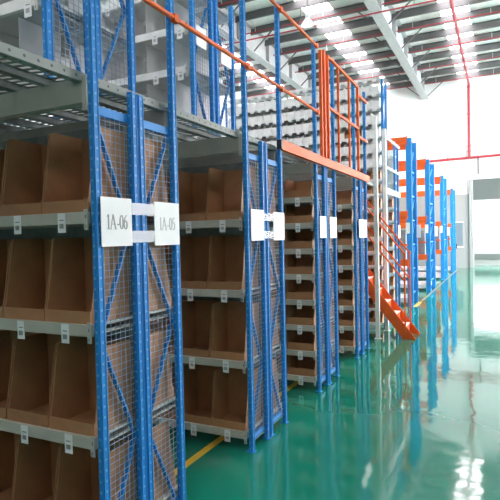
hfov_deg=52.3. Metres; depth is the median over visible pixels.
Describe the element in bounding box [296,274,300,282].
label
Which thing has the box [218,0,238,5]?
pipe
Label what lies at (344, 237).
storage bin
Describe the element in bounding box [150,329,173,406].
storage bin
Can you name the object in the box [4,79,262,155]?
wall
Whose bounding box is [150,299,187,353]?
storage bin
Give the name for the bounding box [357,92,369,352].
shelving rack
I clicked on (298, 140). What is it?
storage bin
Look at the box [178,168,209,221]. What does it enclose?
storage bin
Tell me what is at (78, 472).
storage bin
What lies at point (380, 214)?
storage bin
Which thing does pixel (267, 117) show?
storage bin
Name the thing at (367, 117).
storage bin
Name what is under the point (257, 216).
sign
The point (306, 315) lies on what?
storage bin
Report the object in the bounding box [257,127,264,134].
storage bin
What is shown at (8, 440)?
storage bin
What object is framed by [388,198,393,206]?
storage bin
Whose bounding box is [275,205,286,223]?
storage bin
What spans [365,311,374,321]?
storage bin
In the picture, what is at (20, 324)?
label
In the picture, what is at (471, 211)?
trim
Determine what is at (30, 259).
storage bin
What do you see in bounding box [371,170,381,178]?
storage bin
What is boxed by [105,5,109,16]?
label
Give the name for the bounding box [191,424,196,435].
label
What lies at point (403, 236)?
storage container
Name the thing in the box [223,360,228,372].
label
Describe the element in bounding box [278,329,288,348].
storage bin
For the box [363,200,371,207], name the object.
storage bin
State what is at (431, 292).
floor marking
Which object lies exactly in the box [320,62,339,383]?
shelving rack
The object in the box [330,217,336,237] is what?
sign
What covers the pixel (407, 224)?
sign
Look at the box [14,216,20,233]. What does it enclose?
label
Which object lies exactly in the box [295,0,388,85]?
window
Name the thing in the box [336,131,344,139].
storage bin
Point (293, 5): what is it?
beam
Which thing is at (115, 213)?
sign
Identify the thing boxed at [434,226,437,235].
sign
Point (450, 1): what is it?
pipe
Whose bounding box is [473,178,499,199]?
trim
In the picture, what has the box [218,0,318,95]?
beam
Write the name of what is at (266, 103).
storage bin
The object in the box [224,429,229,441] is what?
label
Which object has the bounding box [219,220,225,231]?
label
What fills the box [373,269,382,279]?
storage bin
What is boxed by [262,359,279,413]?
storage bin
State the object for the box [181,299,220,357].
storage bin
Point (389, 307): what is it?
staircase
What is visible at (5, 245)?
storage bin
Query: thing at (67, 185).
storage bin
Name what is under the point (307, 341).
storage bin
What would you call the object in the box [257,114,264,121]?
storage bin
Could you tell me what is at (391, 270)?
storage bin
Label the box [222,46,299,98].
window
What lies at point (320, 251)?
shelving rack
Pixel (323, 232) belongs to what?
sign
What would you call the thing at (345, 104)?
storage bin
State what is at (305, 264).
storage bin
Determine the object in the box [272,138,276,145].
storage bin
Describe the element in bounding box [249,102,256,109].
storage bin
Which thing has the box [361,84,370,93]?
storage bin
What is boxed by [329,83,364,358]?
shelving rack
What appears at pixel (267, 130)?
storage bin
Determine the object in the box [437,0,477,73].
window
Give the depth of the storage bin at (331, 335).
5.74 m
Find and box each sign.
[100,196,132,246]
[154,202,179,245]
[196,24,206,50]
[221,52,231,69]
[250,209,263,240]
[273,212,284,239]
[320,216,326,237]
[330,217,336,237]
[359,219,366,237]
[406,223,409,233]
[417,225,420,237]
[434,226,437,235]
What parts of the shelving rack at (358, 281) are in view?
panel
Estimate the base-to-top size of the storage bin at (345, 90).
0.165 m
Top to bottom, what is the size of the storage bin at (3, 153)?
0.410 m
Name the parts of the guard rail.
rail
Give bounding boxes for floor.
[152,265,499,499]
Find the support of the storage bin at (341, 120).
on the rack at (383, 94)
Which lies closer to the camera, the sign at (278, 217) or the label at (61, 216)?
the label at (61, 216)
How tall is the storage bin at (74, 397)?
0.410 m
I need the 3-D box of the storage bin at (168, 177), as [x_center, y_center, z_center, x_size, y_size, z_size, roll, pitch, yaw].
[-0.683,-0.432,4.214,0.292,0.410,0.275,-1,2,26]
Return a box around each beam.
[218,0,254,8]
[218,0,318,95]
[219,5,499,66]
[219,19,499,77]
[220,0,413,41]
[223,31,499,83]
[225,0,491,52]
[235,0,334,22]
[235,42,499,91]
[277,139,368,181]
[356,0,443,99]
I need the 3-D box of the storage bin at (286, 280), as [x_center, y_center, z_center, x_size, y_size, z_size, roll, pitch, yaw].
[0.305,0.414,5.527,0.292,0.195,0.275,-1,2,26]
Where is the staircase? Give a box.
[342,190,419,339]
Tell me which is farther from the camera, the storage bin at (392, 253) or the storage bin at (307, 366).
the storage bin at (392, 253)
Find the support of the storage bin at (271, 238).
on the shelving rack at (280, 410)
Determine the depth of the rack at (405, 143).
11.33 m
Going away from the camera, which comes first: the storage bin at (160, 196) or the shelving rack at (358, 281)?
the storage bin at (160, 196)
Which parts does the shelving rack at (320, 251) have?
shelf, connector plate, connector plate, connector plate, panel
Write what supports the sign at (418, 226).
attached to the rack at (405, 143)
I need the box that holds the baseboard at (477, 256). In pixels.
[475,254,499,259]
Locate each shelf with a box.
[236,78,383,104]
[236,92,380,116]
[236,106,383,128]
[256,121,380,138]
[300,138,380,146]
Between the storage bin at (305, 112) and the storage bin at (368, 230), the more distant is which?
the storage bin at (305, 112)
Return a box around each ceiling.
[102,0,499,101]
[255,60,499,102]
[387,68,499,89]
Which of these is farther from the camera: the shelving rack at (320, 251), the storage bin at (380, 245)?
the storage bin at (380, 245)
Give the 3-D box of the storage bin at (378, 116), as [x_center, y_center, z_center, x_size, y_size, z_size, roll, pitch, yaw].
[2.156,-2.255,8.695,0.146,0.165,0.240,-1,2,26]
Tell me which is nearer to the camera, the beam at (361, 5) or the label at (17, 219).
the label at (17, 219)
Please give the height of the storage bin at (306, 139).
0.165 m
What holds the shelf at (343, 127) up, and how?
attached to the rack at (383, 94)
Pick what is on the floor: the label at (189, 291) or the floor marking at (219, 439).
the floor marking at (219, 439)
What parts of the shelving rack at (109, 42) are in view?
shelf, shelf, panel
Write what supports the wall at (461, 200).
attached to the wall at (438, 124)
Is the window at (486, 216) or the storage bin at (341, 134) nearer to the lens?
the storage bin at (341, 134)
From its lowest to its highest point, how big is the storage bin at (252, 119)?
0.165 m
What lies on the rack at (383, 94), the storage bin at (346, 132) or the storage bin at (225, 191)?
the storage bin at (346, 132)
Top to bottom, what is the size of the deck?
0.187 m
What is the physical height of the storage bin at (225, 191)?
0.410 m
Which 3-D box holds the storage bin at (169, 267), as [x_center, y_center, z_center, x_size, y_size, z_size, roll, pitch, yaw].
[-0.673,0.095,4.229,0.292,0.410,0.275,-1,2,26]
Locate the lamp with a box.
[301,0,313,27]
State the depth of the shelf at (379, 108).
9.34 m
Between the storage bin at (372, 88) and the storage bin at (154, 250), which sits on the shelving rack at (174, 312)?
the storage bin at (154, 250)
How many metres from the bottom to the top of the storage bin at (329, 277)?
0.195 m
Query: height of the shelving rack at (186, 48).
1.600 m
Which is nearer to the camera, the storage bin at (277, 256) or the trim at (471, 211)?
the storage bin at (277, 256)
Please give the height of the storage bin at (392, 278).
0.165 m
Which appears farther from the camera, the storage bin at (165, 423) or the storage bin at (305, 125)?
the storage bin at (305, 125)
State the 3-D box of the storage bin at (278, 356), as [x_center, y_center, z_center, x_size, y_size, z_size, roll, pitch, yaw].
[0.320,1.206,5.548,0.292,0.195,0.275,-1,2,26]
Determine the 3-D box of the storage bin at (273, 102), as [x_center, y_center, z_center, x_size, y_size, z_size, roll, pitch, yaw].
[0.509,-2.725,9.486,0.146,0.165,0.240,-1,2,26]
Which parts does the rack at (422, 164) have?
board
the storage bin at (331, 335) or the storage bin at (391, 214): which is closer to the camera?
the storage bin at (331, 335)
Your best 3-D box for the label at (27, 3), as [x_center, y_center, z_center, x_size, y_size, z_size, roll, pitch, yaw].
[-1.080,-1.179,2.475,0.050,0.092,0.002,-1,2,26]
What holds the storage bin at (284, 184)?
on the shelving rack at (320, 251)
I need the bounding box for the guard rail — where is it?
[142,0,319,114]
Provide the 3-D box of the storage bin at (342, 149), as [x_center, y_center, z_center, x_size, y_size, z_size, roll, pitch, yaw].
[1.621,-1.764,8.975,0.146,0.165,0.240,-1,2,26]
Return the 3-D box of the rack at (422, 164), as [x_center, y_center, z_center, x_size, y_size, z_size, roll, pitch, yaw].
[3.990,-0.714,15.291,2.857,3.675,1.260,-1,2,26]
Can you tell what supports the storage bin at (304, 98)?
on the rack at (383, 94)
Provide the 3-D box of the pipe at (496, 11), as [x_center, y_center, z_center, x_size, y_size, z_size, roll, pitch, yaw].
[5.462,-7.298,16.481,17.400,0.510,0.060,-1,2,26]
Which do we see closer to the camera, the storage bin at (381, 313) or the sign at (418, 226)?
the storage bin at (381, 313)
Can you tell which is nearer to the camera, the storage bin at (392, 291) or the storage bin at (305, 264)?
the storage bin at (305, 264)
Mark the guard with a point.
(385, 167)
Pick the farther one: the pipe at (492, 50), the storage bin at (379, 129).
the pipe at (492, 50)
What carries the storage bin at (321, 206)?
on the shelving rack at (331, 189)
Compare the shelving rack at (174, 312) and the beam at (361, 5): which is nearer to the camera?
the shelving rack at (174, 312)
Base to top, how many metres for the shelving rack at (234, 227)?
3.565 m
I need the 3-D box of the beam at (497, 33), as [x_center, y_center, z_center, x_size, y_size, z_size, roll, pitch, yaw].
[6.667,-7.515,18.824,17.500,0.250,0.120,-1,2,26]
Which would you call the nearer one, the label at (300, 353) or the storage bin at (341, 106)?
the label at (300, 353)
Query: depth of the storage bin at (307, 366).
5.43 m
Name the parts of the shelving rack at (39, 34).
connector plate, shelf, panel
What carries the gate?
on the beam at (285, 146)
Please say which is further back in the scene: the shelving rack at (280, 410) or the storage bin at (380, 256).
the storage bin at (380, 256)
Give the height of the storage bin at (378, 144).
0.165 m
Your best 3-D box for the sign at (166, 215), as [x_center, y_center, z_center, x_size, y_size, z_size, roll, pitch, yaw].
[-0.457,-0.144,2.813,0.005,0.234,0.230,-1,2,26]
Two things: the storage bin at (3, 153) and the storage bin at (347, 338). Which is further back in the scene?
the storage bin at (347, 338)
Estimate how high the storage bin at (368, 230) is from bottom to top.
0.165 m
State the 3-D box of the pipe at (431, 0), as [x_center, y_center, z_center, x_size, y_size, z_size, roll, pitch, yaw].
[0.680,-6.828,15.357,9.800,0.722,0.044,-1,2,26]
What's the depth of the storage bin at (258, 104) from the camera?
9.52 m
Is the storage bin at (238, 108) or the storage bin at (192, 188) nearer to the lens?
the storage bin at (192, 188)
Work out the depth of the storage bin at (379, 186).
8.67 m
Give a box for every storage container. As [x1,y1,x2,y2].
[400,230,406,258]
[418,231,425,253]
[435,230,439,249]
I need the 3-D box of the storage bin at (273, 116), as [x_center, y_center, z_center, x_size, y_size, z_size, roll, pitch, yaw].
[0.514,-2.482,9.493,0.146,0.165,0.240,-1,2,26]
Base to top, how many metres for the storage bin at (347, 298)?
0.195 m
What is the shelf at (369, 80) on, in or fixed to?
attached to the rack at (383, 94)
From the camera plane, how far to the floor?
4.23 m
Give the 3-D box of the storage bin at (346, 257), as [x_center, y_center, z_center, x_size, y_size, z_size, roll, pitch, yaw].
[1.244,0.098,6.771,0.292,0.195,0.275,-1,2,26]
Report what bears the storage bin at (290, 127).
on the rack at (383, 94)
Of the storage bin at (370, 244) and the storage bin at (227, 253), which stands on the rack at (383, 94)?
the storage bin at (370, 244)
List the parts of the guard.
post, post, rail, rail, rail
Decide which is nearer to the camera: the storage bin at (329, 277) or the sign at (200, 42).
the sign at (200, 42)
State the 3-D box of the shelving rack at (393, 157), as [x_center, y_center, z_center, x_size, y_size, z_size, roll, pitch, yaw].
[2.081,-0.348,9.901,1.564,3.300,0.398,-1,2,26]
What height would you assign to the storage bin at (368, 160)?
0.165 m
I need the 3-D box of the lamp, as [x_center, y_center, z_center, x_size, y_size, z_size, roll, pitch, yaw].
[1.607,-6.732,14.292,0.380,0.860,0.380,-1,2,26]
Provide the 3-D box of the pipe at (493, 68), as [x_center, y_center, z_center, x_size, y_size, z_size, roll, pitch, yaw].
[8.421,-7.517,22.510,17.400,0.510,0.060,-1,2,26]
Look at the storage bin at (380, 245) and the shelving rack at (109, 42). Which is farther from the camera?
the storage bin at (380, 245)
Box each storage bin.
[0,133,50,215]
[0,139,9,215]
[0,239,13,317]
[0,330,39,418]
[0,430,20,499]
[4,238,54,320]
[7,333,80,427]
[13,436,63,499]
[42,127,125,213]
[45,237,128,323]
[49,337,131,436]
[56,438,133,499]
[145,139,167,214]
[147,236,171,310]
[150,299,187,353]
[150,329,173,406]
[153,421,175,499]
[157,362,188,419]
[165,176,169,202]
[165,245,172,287]
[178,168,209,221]
[180,236,211,288]
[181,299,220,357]
[183,364,221,425]
[206,166,255,219]
[208,235,257,289]
[210,301,259,360]
[212,367,260,430]
[236,105,240,111]
[236,117,241,124]
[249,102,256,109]
[249,114,257,122]
[250,128,256,135]
[256,100,264,108]
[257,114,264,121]
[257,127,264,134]
[258,170,275,220]
[260,234,277,284]
[261,297,278,345]
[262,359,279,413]
[264,100,271,107]
[264,112,272,120]
[264,125,272,133]
[269,230,287,248]
[271,99,275,106]
[271,113,275,119]
[271,279,287,298]
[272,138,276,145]
[273,354,289,373]
[274,180,285,198]
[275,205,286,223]
[275,254,293,273]
[277,304,288,323]
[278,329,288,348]
[281,98,286,104]
[281,110,287,118]
[282,124,287,131]
[285,178,319,197]
[285,204,313,222]
[286,97,293,104]
[286,229,319,248]
[286,254,320,273]
[287,110,294,117]
[287,122,295,131]
[287,136,295,143]
[287,279,321,299]
[287,305,320,325]
[287,328,321,350]
[288,355,322,376]
[294,109,302,116]
[295,123,302,130]
[295,135,303,143]
[302,94,310,101]
[302,108,310,115]
[303,120,311,129]
[303,134,311,142]
[321,206,330,222]
[322,277,330,295]
[323,323,332,343]
[330,210,352,224]
[331,190,356,204]
[331,250,353,264]
[331,270,353,285]
[331,310,354,325]
[332,289,354,305]
[333,330,354,346]
[335,89,343,97]
[335,102,344,110]
[336,116,344,125]
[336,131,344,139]
[336,145,344,153]
[337,230,353,244]
[344,88,350,95]
[344,103,350,110]
[344,130,351,138]
[345,144,351,152]
[345,158,351,166]
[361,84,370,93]
[361,99,370,107]
[362,113,370,122]
[362,128,370,136]
[362,143,370,150]
[362,156,371,165]
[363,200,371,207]
[364,255,372,264]
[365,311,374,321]
[367,186,371,193]
[367,213,372,221]
[367,227,372,236]
[368,242,372,250]
[369,298,373,307]
[370,83,380,92]
[370,97,380,106]
[370,112,380,121]
[371,127,380,135]
[371,141,380,149]
[371,155,381,164]
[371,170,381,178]
[372,184,381,193]
[372,198,381,207]
[372,213,382,221]
[372,227,382,236]
[373,241,382,250]
[373,255,382,264]
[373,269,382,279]
[374,311,383,321]
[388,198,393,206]
[389,211,393,219]
[389,238,393,246]
[389,251,394,259]
[389,263,394,272]
[390,276,394,285]
[390,289,394,298]
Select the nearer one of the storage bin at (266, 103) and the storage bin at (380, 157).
the storage bin at (380, 157)
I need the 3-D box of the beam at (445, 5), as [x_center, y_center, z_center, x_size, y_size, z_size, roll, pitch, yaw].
[5.187,-7.405,15.810,17.500,0.250,0.120,-1,2,26]
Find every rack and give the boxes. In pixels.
[0,0,86,91]
[0,0,147,499]
[19,0,135,118]
[53,0,215,141]
[122,0,235,141]
[126,0,185,499]
[147,0,271,452]
[225,77,390,328]
[256,2,288,436]
[275,40,329,392]
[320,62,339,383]
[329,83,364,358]
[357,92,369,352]
[387,136,418,305]
[388,141,400,307]
[396,158,435,290]
[399,175,447,278]
[399,188,455,271]
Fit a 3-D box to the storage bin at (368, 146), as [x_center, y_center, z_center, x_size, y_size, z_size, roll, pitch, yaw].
[2.031,-1.768,8.774,0.146,0.165,0.240,-1,2,26]
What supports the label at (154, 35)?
attached to the shelving rack at (186, 48)
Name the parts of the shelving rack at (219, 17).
shelf, shelf, shelf, panel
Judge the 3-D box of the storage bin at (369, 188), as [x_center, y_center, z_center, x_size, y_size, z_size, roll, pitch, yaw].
[2.047,-1.039,8.793,0.146,0.165,0.240,-1,2,26]
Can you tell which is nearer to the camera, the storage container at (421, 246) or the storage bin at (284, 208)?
the storage bin at (284, 208)
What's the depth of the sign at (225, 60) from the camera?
4.35 m
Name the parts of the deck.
connector plate, connector plate, connector plate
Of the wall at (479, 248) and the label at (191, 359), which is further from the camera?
the wall at (479, 248)
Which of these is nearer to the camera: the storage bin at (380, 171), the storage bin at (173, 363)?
the storage bin at (173, 363)
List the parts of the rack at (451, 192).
board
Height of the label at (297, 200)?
0.092 m
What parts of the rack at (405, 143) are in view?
board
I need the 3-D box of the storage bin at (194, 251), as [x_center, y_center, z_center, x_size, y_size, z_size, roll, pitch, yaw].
[-0.404,0.092,4.096,0.292,0.410,0.275,-1,2,26]
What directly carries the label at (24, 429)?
attached to the shelving rack at (85, 224)
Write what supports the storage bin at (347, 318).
on the shelving rack at (358, 281)
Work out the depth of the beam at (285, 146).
5.10 m
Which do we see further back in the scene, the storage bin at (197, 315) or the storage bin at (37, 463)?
the storage bin at (197, 315)
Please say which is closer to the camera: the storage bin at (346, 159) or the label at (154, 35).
the label at (154, 35)
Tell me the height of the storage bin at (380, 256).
0.165 m
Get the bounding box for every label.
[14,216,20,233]
[17,320,24,338]
[21,425,27,443]
[24,0,31,17]
[57,213,65,232]
[61,324,68,343]
[64,434,72,453]
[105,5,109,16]
[152,32,157,44]
[153,72,158,84]
[177,26,182,38]
[178,68,183,79]
[186,221,190,232]
[187,289,192,300]
[189,357,194,368]
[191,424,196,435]
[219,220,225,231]
[221,290,226,302]
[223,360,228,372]
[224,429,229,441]
[295,197,299,206]
[295,223,299,231]
[296,249,300,257]
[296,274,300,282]
[297,300,301,308]
[297,325,301,334]
[298,351,302,359]
[298,376,302,384]
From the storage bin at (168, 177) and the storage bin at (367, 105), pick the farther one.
the storage bin at (367, 105)
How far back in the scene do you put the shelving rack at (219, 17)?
4.42 m
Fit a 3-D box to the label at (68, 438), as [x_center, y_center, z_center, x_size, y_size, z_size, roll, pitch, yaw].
[-0.870,0.930,2.443,0.050,0.092,0.002,-1,2,26]
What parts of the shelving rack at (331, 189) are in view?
panel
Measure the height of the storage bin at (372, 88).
0.165 m
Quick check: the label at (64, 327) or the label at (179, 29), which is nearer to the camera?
the label at (64, 327)
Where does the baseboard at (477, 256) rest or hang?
attached to the wall at (479, 248)
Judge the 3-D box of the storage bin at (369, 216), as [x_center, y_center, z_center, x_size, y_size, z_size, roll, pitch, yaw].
[2.058,-0.553,8.805,0.146,0.165,0.240,-1,2,26]
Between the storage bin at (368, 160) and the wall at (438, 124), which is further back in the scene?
the wall at (438, 124)
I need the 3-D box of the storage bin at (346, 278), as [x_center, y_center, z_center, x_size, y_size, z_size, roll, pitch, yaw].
[1.251,0.361,6.777,0.292,0.195,0.275,-1,2,26]
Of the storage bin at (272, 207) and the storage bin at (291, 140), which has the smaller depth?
the storage bin at (272, 207)
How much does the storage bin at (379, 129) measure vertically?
0.165 m
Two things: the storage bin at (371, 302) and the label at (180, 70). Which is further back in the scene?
the storage bin at (371, 302)
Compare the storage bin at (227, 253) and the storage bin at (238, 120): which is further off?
the storage bin at (238, 120)
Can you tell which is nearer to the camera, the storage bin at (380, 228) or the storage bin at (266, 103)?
the storage bin at (380, 228)
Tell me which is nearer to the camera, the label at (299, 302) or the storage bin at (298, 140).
the label at (299, 302)
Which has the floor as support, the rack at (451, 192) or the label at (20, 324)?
the rack at (451, 192)
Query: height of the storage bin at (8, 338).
0.410 m
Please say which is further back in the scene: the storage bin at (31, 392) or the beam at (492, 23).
the beam at (492, 23)
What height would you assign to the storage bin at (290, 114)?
0.165 m
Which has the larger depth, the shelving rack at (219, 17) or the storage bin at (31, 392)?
the shelving rack at (219, 17)
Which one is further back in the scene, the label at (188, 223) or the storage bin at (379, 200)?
the storage bin at (379, 200)
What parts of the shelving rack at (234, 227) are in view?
shelf, connector plate, connector plate, connector plate, connector plate, shelf, shelf, cross rail, cross rail, panel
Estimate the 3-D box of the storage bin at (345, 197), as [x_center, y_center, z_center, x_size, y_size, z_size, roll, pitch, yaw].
[1.230,-0.694,6.749,0.292,0.195,0.275,-1,2,26]
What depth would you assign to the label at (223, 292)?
3.83 m
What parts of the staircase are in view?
handrail, handrail, handrail, handrail, handrail post, handrail post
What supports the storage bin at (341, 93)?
on the rack at (383, 94)
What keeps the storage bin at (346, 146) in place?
on the rack at (383, 94)
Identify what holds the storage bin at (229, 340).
on the shelving rack at (234, 227)
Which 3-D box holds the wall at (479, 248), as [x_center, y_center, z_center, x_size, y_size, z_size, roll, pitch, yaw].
[12.895,-1.260,22.603,5.960,4.000,2.000,-1,2,26]
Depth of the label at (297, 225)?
5.24 m
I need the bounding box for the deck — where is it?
[0,41,372,190]
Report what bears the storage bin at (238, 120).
on the rack at (383, 94)
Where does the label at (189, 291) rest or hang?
attached to the shelving rack at (234, 227)
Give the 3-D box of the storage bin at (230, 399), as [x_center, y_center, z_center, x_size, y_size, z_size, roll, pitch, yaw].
[-0.108,1.147,3.989,0.292,0.410,0.275,-1,2,26]
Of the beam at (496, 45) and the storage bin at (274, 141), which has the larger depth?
the beam at (496, 45)
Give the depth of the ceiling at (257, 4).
17.57 m
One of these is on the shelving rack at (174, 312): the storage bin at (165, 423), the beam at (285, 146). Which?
the storage bin at (165, 423)
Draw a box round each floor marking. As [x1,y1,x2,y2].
[174,350,339,475]
[421,271,455,300]
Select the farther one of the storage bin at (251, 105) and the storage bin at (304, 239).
the storage bin at (251, 105)
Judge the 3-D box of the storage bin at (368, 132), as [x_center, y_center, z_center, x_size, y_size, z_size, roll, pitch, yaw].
[2.025,-2.011,8.768,0.146,0.165,0.240,-1,2,26]
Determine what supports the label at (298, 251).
attached to the shelving rack at (320, 251)
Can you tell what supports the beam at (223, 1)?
attached to the ceiling at (257, 4)
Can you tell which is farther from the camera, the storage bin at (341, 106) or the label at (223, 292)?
the storage bin at (341, 106)
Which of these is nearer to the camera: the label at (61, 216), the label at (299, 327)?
the label at (61, 216)
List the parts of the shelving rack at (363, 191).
panel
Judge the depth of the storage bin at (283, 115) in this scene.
9.31 m
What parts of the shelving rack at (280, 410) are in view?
cross rail, panel, cross rail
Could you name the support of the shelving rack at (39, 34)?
on the deck
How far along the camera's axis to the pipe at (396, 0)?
15.51 m
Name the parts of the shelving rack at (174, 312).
shelf, cross rail, shelf, panel, shelf, shelf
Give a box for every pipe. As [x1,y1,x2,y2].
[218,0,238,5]
[219,11,499,65]
[222,0,401,39]
[222,0,438,45]
[225,36,499,85]
[247,50,499,96]
[383,68,499,89]
[430,0,499,173]
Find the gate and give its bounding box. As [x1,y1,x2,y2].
[318,50,367,170]
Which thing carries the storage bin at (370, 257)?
on the rack at (383, 94)
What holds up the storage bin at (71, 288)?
on the shelving rack at (85, 224)
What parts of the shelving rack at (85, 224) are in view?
shelf, connector plate, connector plate, connector plate, shelf, cross rail, shelf, panel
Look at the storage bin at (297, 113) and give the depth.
9.19 m
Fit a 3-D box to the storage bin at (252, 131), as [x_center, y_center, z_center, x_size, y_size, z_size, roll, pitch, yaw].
[0.110,-2.235,9.700,0.146,0.165,0.240,-1,2,26]
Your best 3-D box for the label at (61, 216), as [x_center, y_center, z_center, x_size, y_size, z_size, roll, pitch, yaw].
[-0.893,-0.128,2.416,0.050,0.092,0.002,-1,2,26]
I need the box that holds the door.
[456,221,464,267]
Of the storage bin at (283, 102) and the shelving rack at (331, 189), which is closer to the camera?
the shelving rack at (331, 189)
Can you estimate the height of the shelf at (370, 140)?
0.012 m
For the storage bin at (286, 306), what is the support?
on the shelving rack at (320, 251)
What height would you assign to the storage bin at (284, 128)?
0.165 m
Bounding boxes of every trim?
[469,179,473,267]
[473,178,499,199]
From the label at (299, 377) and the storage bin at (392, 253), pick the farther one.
the storage bin at (392, 253)
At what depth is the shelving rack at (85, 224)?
2.51 m
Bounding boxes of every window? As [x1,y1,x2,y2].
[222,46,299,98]
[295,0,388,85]
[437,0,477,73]
[474,203,499,241]
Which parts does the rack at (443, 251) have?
board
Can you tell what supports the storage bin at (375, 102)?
on the rack at (383, 94)
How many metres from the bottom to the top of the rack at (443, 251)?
3.560 m
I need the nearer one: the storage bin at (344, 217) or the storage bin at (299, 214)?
the storage bin at (299, 214)
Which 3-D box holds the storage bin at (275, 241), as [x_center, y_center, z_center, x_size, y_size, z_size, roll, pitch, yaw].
[0.294,-0.114,5.513,0.292,0.195,0.275,-1,2,26]
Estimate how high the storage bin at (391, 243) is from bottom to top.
0.165 m
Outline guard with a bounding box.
[372,116,399,339]
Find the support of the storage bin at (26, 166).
on the shelving rack at (85, 224)
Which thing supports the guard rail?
attached to the shelving rack at (85, 224)
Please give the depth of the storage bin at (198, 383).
4.24 m
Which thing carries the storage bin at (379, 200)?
on the rack at (383, 94)
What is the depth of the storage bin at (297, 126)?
9.19 m
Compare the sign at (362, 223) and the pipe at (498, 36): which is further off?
the pipe at (498, 36)
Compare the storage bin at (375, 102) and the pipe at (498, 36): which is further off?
the pipe at (498, 36)
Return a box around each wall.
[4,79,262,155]
[384,74,499,194]
[399,194,469,267]
[473,199,499,264]
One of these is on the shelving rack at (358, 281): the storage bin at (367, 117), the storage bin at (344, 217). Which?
the storage bin at (344, 217)
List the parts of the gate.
gate post, gate post, gate rail, gate rail, rail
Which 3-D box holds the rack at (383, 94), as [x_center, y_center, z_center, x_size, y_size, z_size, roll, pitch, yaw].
[0.980,-0.777,9.379,3.032,4.233,0.368,-1,2,26]
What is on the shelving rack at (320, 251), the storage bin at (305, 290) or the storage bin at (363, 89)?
the storage bin at (305, 290)
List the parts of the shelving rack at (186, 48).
shelf, shelf, shelf, connector plate, panel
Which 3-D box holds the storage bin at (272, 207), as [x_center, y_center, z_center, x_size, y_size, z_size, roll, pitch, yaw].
[0.031,-0.450,4.305,0.292,0.410,0.275,-1,2,26]
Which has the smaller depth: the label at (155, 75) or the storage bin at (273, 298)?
the label at (155, 75)
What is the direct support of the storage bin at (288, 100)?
on the rack at (383, 94)
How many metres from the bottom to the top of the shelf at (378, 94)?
0.012 m
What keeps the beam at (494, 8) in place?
attached to the ceiling at (257, 4)
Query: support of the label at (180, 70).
attached to the shelving rack at (186, 48)
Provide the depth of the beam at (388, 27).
17.03 m
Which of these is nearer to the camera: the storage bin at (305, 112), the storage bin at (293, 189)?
the storage bin at (293, 189)
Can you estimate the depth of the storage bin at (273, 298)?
4.31 m
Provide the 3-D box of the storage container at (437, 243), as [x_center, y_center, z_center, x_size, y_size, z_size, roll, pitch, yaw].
[6.414,-0.360,18.238,0.840,0.670,0.912,-1,2,26]

